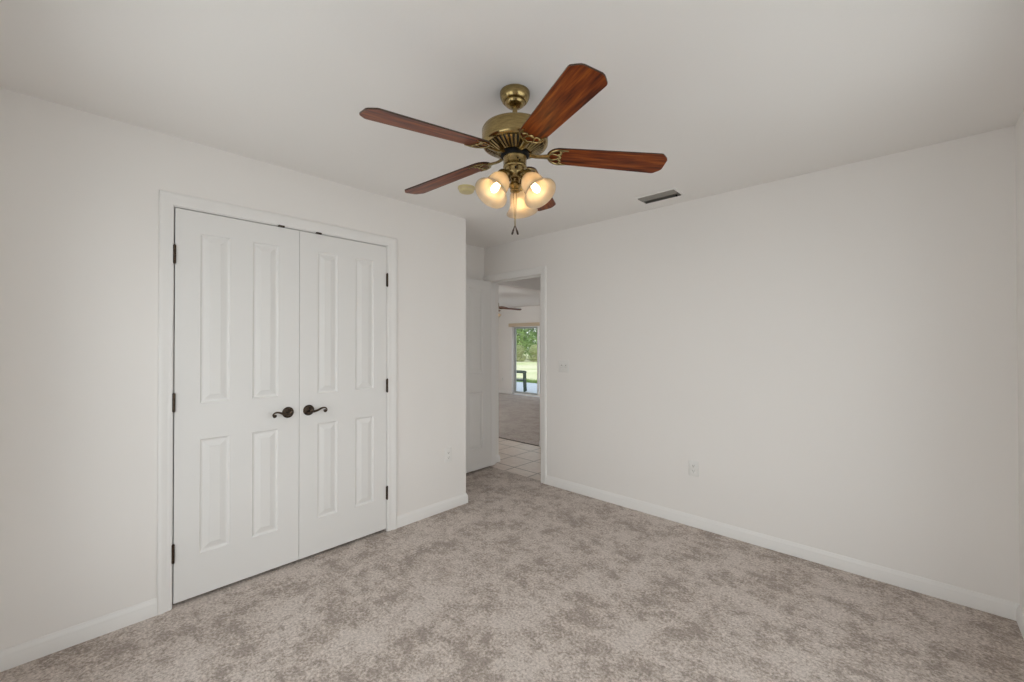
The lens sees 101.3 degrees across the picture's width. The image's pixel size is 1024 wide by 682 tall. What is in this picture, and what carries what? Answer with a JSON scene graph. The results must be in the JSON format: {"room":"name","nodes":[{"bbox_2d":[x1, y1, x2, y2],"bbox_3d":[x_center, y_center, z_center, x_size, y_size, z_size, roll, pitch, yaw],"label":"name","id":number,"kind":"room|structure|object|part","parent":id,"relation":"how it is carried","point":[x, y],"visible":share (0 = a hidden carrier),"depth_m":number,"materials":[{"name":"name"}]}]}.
{"room":"empty bedroom","nodes":[
{"label":"empty bedroom","id":0,"kind":"room"},
{"bbox_2d":[0,87,465,650],"bbox_3d":[-1.567,0.164,2.954,0.806,2.440,2.561,0,-1,43],"label":"wall","id":1,"kind":"structure","parent":0,"point":[79,189],"depth_m":1.98,"materials":[{"name":"white paint"}]},
{"bbox_2d":[0,598,156,671],"bbox_3d":[-1.966,1.335,1.922,0.014,0.083,0.522,0,-1,43],"label":"baseboard","id":2,"kind":"structure","parent":1,"relation":"attached to","point":[20,654],"depth_m":1.90,"materials":[{"name":"white paint"}]},
{"bbox_2d":[171,208,298,603],"bbox_3d":[-1.535,0.334,2.386,0.090,2.050,0.622,0,-1,43],"label":"door","id":3,"kind":"structure","parent":1,"relation":"in","point":[235,396],"depth_m":2.36,"materials":[{"name":"white paint"}]},
{"bbox_3d":[-1.375,0.437,2.505,0.019,0.036,0.102,0,-1,43],"label":"lever","id":4,"kind":"part","parent":3,"relation":"part of","materials":[{"name":"brown metal"}]},
{"bbox_2d":[157,190,396,614],"bbox_3d":[-1.363,0.309,2.655,0.138,2.145,1.363,0,-1,43],"label":"door frame","id":5,"kind":"structure","parent":1,"relation":"attached to","point":[168,201],"depth_m":2.16,"materials":[{"name":"white paint"}]},
{"bbox_2d":[299,231,387,558],"bbox_3d":[-1.111,0.337,2.837,0.090,2.050,0.610,0,-1,43],"label":"door","id":6,"kind":"structure","parent":1,"relation":"in","point":[343,283],"depth_m":2.81,"materials":[{"name":"white paint"}]},
{"bbox_3d":[-1.224,0.438,2.666,0.019,0.036,0.102,0,-1,43],"label":"lever","id":7,"kind":"part","parent":6,"relation":"part of","materials":[{"name":"brown metal"}]},
{"bbox_2d":[397,493,467,527],"bbox_3d":[-0.631,1.349,3.901,0.551,0.083,1.630,0,0,4],"label":"baseboard","id":8,"kind":"structure","parent":1,"relation":"attached to","point":[422,513],"depth_m":3.32,"materials":[{"name":"white paint"}]},
{"bbox_2d":[445,447,451,462],"bbox_3d":[-0.525,0.941,3.460,0.009,0.114,0.070,0,-1,43],"label":"outlet","id":9,"kind":"object","parent":1,"relation":"attached to","point":[448,452],"visible":1,"depth_m":3.46,"materials":[{"name":"white plastic"}]},
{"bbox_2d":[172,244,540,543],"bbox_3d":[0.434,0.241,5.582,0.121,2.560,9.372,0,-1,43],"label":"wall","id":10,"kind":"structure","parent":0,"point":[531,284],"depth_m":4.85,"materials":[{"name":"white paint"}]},
{"bbox_2d":[496,454,499,462],"bbox_3d":[-0.225,1.355,4.863,0.134,0.083,0.119,0,-1,43],"label":"baseboard","id":11,"kind":"structure","parent":10,"relation":"attached to","point":[498,455],"depth_m":4.84,"materials":[{"name":"white paint"}]},
{"bbox_2d":[499,437,539,446],"bbox_3d":[-1.823,1.427,7.661,6.030,0.024,0.020,0,-1,43],"label":"trim","id":12,"kind":"structure","parent":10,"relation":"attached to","point":[499,437],"depth_m":5.84,"materials":[{"name":"brown metal"}]},
{"bbox_2d":[0,0,1023,307],"bbox_3d":[-0.182,-1.108,6.252,10.620,0.150,9.492,0,-1,43],"label":"ceiling","id":13,"kind":"structure","parent":0,"point":[734,94],"depth_m":1.71,"materials":[{"name":"white paint"}]},
{"bbox_2d":[458,184,474,194],"bbox_3d":[-0.314,-1.040,2.894,0.120,0.035,0.120,0,-1,43],"label":"smoke detector","id":14,"kind":"object","parent":13,"relation":"attached to","point":[466,189],"visible":0.99,"depth_m":2.86,"materials":[{"name":"beige plastic"}]},
{"bbox_2d":[499,306,521,316],"bbox_3d":[-0.466,-0.752,9.358,1.252,0.516,1.206,0,-1,43],"label":"ceiling fan","id":15,"kind":"object","parent":13,"relation":"hanging from","point":[500,307],"visible":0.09,"depth_m":9.42,"materials":[{"name":"brown wood"}]},
{"bbox_3d":[-0.041,-0.725,9.447,0.512,0.006,0.133,4,-12,-9],"label":"blade","id":16,"kind":"part","parent":15,"relation":"part of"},
{"bbox_2d":[359,63,666,234],"bbox_3d":[-0.025,-0.759,1.799,1.237,0.613,1.237,0,-1,43],"label":"ceiling fan","id":17,"kind":"object","parent":13,"relation":"hanging from","point":[514,137],"visible":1,"depth_m":1.72,"materials":[{"name":"brown wood"}]},
{"bbox_3d":[-0.298,-0.783,1.559,0.512,0.006,0.133,-4,13,-38],"label":"blade","id":18,"kind":"part","parent":17,"relation":"part of","materials":[{"name":"brown wood"}]},
{"bbox_3d":[-0.313,-0.780,2.021,0.512,0.006,0.133,-5,8,34],"label":"blade","id":19,"kind":"part","parent":17,"relation":"part of","materials":[{"name":"brown wood"}]},
{"bbox_3d":[-0.080,-0.626,1.703,0.141,0.152,0.141,0,0,-1],"label":"lamp shade","id":20,"kind":"part","parent":17,"relation":"part of","materials":[{"name":"white glass"}]},
{"bbox_3d":[-0.065,-0.631,1.718,0.029,0.053,0.048,0,-1,44],"label":"bulb","id":21,"kind":"part","parent":17,"relation":"part of","materials":[{"name":"beige glass"}]},
{"bbox_3d":[-0.030,-0.692,1.755,0.064,0.067,0.075,0,-1,44],"label":"lamp arm","id":22,"kind":"part","parent":17,"relation":"part of","materials":[{"name":"gold metal"}]},
{"bbox_3d":[0.045,-0.625,1.928,0.141,0.152,0.141,0,0,-31],"label":"lamp shade","id":23,"kind":"part","parent":17,"relation":"part of","materials":[{"name":"white glass"}]},
{"bbox_3d":[0.057,-0.692,1.756,0.075,0.067,0.064,0,-1,44],"label":"lamp arm","id":24,"kind":"part","parent":17,"relation":"part of","materials":[{"name":"gold metal"}]},
{"bbox_3d":[0.094,-0.631,1.721,0.048,0.053,0.029,0,-1,44],"label":"bulb","id":25,"kind":"part","parent":17,"relation":"part of","materials":[{"name":"beige glass"}]},
{"bbox_3d":[0.109,-0.626,1.706,0.141,0.152,0.141,0,0,-1],"label":"lamp shade","id":26,"kind":"part","parent":17,"relation":"part of","materials":[{"name":"white glass"}]},
{"bbox_3d":[0.122,-0.779,2.178,0.133,0.006,0.512,-11,-7,15],"label":"blade","id":27,"kind":"part","parent":17,"relation":"part of","materials":[{"name":"brown wood"}]},
{"bbox_3d":[0.146,-0.785,1.430,0.133,0.006,0.512,12,-1,-20],"label":"blade","id":28,"kind":"part","parent":17,"relation":"part of","materials":[{"name":"brown wood"}]},
{"bbox_3d":[0.406,-0.782,1.812,0.512,0.006,0.133,4,-11,-2],"label":"blade","id":29,"kind":"part","parent":17,"relation":"part of","materials":[{"name":"brown wood"}]},
{"bbox_2d":[634,188,684,204],"bbox_3d":[1.075,-1.049,3.067,0.307,0.018,0.185,0,-1,43],"label":"ceiling vent","id":30,"kind":"object","parent":13,"relation":"in","point":[673,192],"visible":1,"depth_m":3.05,"materials":[{"name":"white metal"}]},
{"bbox_2d":[0,438,1023,681],"bbox_3d":[-1.750,1.446,4.477,10.500,0.100,4.542,0,-1,43],"label":"floor","id":31,"kind":"structure","parent":0,"point":[527,579],"depth_m":2.09,"materials":[{"name":"carpet"}]},
{"bbox_2d":[499,393,539,444],"bbox_3d":[-0.208,1.600,9.377,6.030,0.100,4.710,0,-1,43],"label":"floor","id":32,"kind":"structure","parent":0,"point":[519,415],"depth_m":8.35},
{"bbox_2d":[499,305,539,390],"bbox_3d":[1.489,0.281,11.105,6.150,2.560,0.120,0,-1,43],"label":"wall","id":33,"kind":"structure","parent":0,"point":[528,314],"depth_m":12.53,"materials":[{"name":"white paint"}]},
{"bbox_2d":[499,390,511,393],"bbox_3d":[-0.406,1.534,12.787,1.070,0.083,0.014,0,-1,43],"label":"baseboard","id":34,"kind":"structure","parent":33,"relation":"attached to","point":[500,391],"depth_m":12.58,"materials":[{"name":"white paint"}]},
{"bbox_2d":[509,322,539,326],"bbox_3d":[0.601,-0.468,11.794,1.840,0.096,0.100,0,-1,43],"label":"blind valance","id":35,"kind":"object","parent":33,"relation":"attached to","point":[534,323],"visible":0.55,"depth_m":11.96,"materials":[{"name":"beige wood"}]},
{"bbox_2d":[512,326,539,396],"bbox_3d":[0.678,0.558,11.867,1.780,2.020,0.118,0,-1,43],"label":"window","id":36,"kind":"structure","parent":33,"relation":"in","point":[514,359],"depth_m":12.43,"materials":[{"name":"white paint"}]},
{"bbox_3d":[1.019,0.558,11.562,0.805,1.945,0.026,0,-1,43],"label":"sash","id":37,"kind":"part","parent":36,"relation":"part of","materials":[{"name":"white paint"}]},
{"bbox_2d":[484,126,1019,603],"bbox_3d":[1.132,0.165,3.430,4.086,2.440,0.120,0,-1,43],"label":"wall","id":38,"kind":"structure","parent":0,"point":[833,351],"depth_m":2.61,"materials":[{"name":"white paint"}]},
{"bbox_2d":[466,278,490,472],"bbox_3d":[-0.486,0.356,4.346,0.091,2.026,0.765,0,-1,42],"label":"door","id":39,"kind":"structure","parent":38,"relation":"in","point":[478,292],"depth_m":4.49,"materials":[{"name":"white paint"}]},
{"bbox_2d":[483,266,546,483],"bbox_3d":[0.055,0.330,4.442,0.888,2.126,0.155,0,-1,43],"label":"door frame","id":40,"kind":"structure","parent":38,"relation":"attached to","point":[540,271],"depth_m":4.23,"materials":[{"name":"white paint"}]},
{"bbox_3d":[0.104,0.331,4.491,0.884,2.126,0.018,0,-1,43],"label":"casing","id":41,"kind":"part","parent":40,"relation":"part of","materials":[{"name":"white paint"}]},
{"bbox_2d":[559,360,568,372],"bbox_3d":[0.483,0.237,3.945,0.116,0.114,0.019,0,-1,43],"label":"light switch","id":42,"kind":"object","parent":38,"relation":"attached to","point":[563,364],"visible":1,"depth_m":3.94,"materials":[{"name":"white plastic"}]},
{"bbox_2d":[689,460,698,476],"bbox_3d":[1.353,0.950,3.128,0.070,0.114,0.009,0,-1,43],"label":"outlet","id":43,"kind":"object","parent":38,"relation":"attached to","point":[693,465],"visible":1,"depth_m":3.12,"materials":[{"name":"white plastic"}]},
{"bbox_2d":[546,475,1019,620],"bbox_3d":[1.411,1.340,3.068,2.958,0.083,0.014,0,-1,43],"label":"baseboard","id":44,"kind":"structure","parent":38,"relation":"attached to","point":[979,601],"depth_m":2.60,"materials":[{"name":"white paint"}]},
{"bbox_2d":[1015,109,1023,611],"bbox_3d":[1.324,0.145,0.739,0.120,2.440,3.537,0,-1,43],"label":"wall","id":45,"kind":"structure","parent":0,"point":[1019,127],"depth_m":2.01,"materials":[{"name":"white paint"}]},
{"bbox_2d":[1016,605,1023,638],"bbox_3d":[1.313,1.324,0.815,0.014,0.083,3.403,0,-1,43],"label":"baseboard","id":46,"kind":"structure","parent":45,"relation":"attached to","point":[1019,612],"depth_m":2.00,"materials":[{"name":"white paint"}]},
{"label":"outside","id":47,"kind":"structure","parent":0,"visible":0},
{"bbox_2d":[517,351,539,379],"bbox_3d":[10.660,1.928,55.104,120.000,0.099,70.000,0,-1,43],"label":"lawn","id":48,"kind":"structure","parent":47,"point":[530,367],"depth_m":27.40,"materials":[{"name":"green plant"}]},
{"bbox_2d":[516,345,526,360],"bbox_3d":[0.428,1.073,37.037,1.810,1.529,1.749,0,-1,43],"label":"shrub","id":49,"kind":"object","parent":48,"relation":"on","point":[519,348],"visible":0.61,"depth_m":36.73,"materials":[{"name":"green plant"}]},
{"bbox_2d":[517,377,536,382],"bbox_3d":[0.773,1.564,16.832,7.111,0.200,0.924,0,-1,43],"label":"grass","id":50,"kind":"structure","parent":48,"relation":"on","point":[531,380],"depth_m":16.51,"materials":[{"name":"green plant"}]},
{"bbox_2d":[516,329,539,355],"bbox_3d":[0.773,-1.194,41.420,4.476,6.106,4.267,0,0,22],"label":"tree","id":51,"kind":"object","parent":48,"relation":"on","point":[525,341],"visible":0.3,"depth_m":40.33,"materials":[{"name":"green plant"}]},
{"bbox_2d":[520,328,539,349],"bbox_3d":[3.642,-1.713,50.226,6.115,7.275,5.564,0,-1,43],"label":"tree","id":52,"kind":"object","parent":48,"relation":"on","point":[531,329],"visible":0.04,"depth_m":49.66,"materials":[{"name":"green plant"}]},
{"bbox_2d":[527,344,539,361],"bbox_3d":[2.283,1.066,36.955,1.716,1.548,1.741,0,-1,43],"label":"shrub","id":53,"kind":"object","parent":48,"relation":"on","point":[533,349],"visible":0.7,"depth_m":36.62,"materials":[{"name":"green plant"}]},
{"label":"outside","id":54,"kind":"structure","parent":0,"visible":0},
{"bbox_2d":[515,382,536,396],"bbox_3d":[0.488,1.667,14.371,13.000,0.100,3.280,0,-1,43],"label":"patio","id":55,"kind":"structure","parent":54,"point":[531,387],"depth_m":14.60,"materials":[{"name":"grey concrete"}]},
{"bbox_2d":[517,370,526,391],"bbox_3d":[0.100,1.151,13.245,0.694,0.923,0.612,0,0,7],"label":"patio chair","id":56,"kind":"object","parent":55,"relation":"on","point":[523,379],"visible":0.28,"depth_m":12.98,"materials":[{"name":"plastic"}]},
{"bbox_3d":[0.374,1.299,12.944,0.077,0.617,0.070,0,0,7],"label":"leg","id":57,"kind":"part","parent":56,"relation":"part of","materials":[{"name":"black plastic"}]}
]}

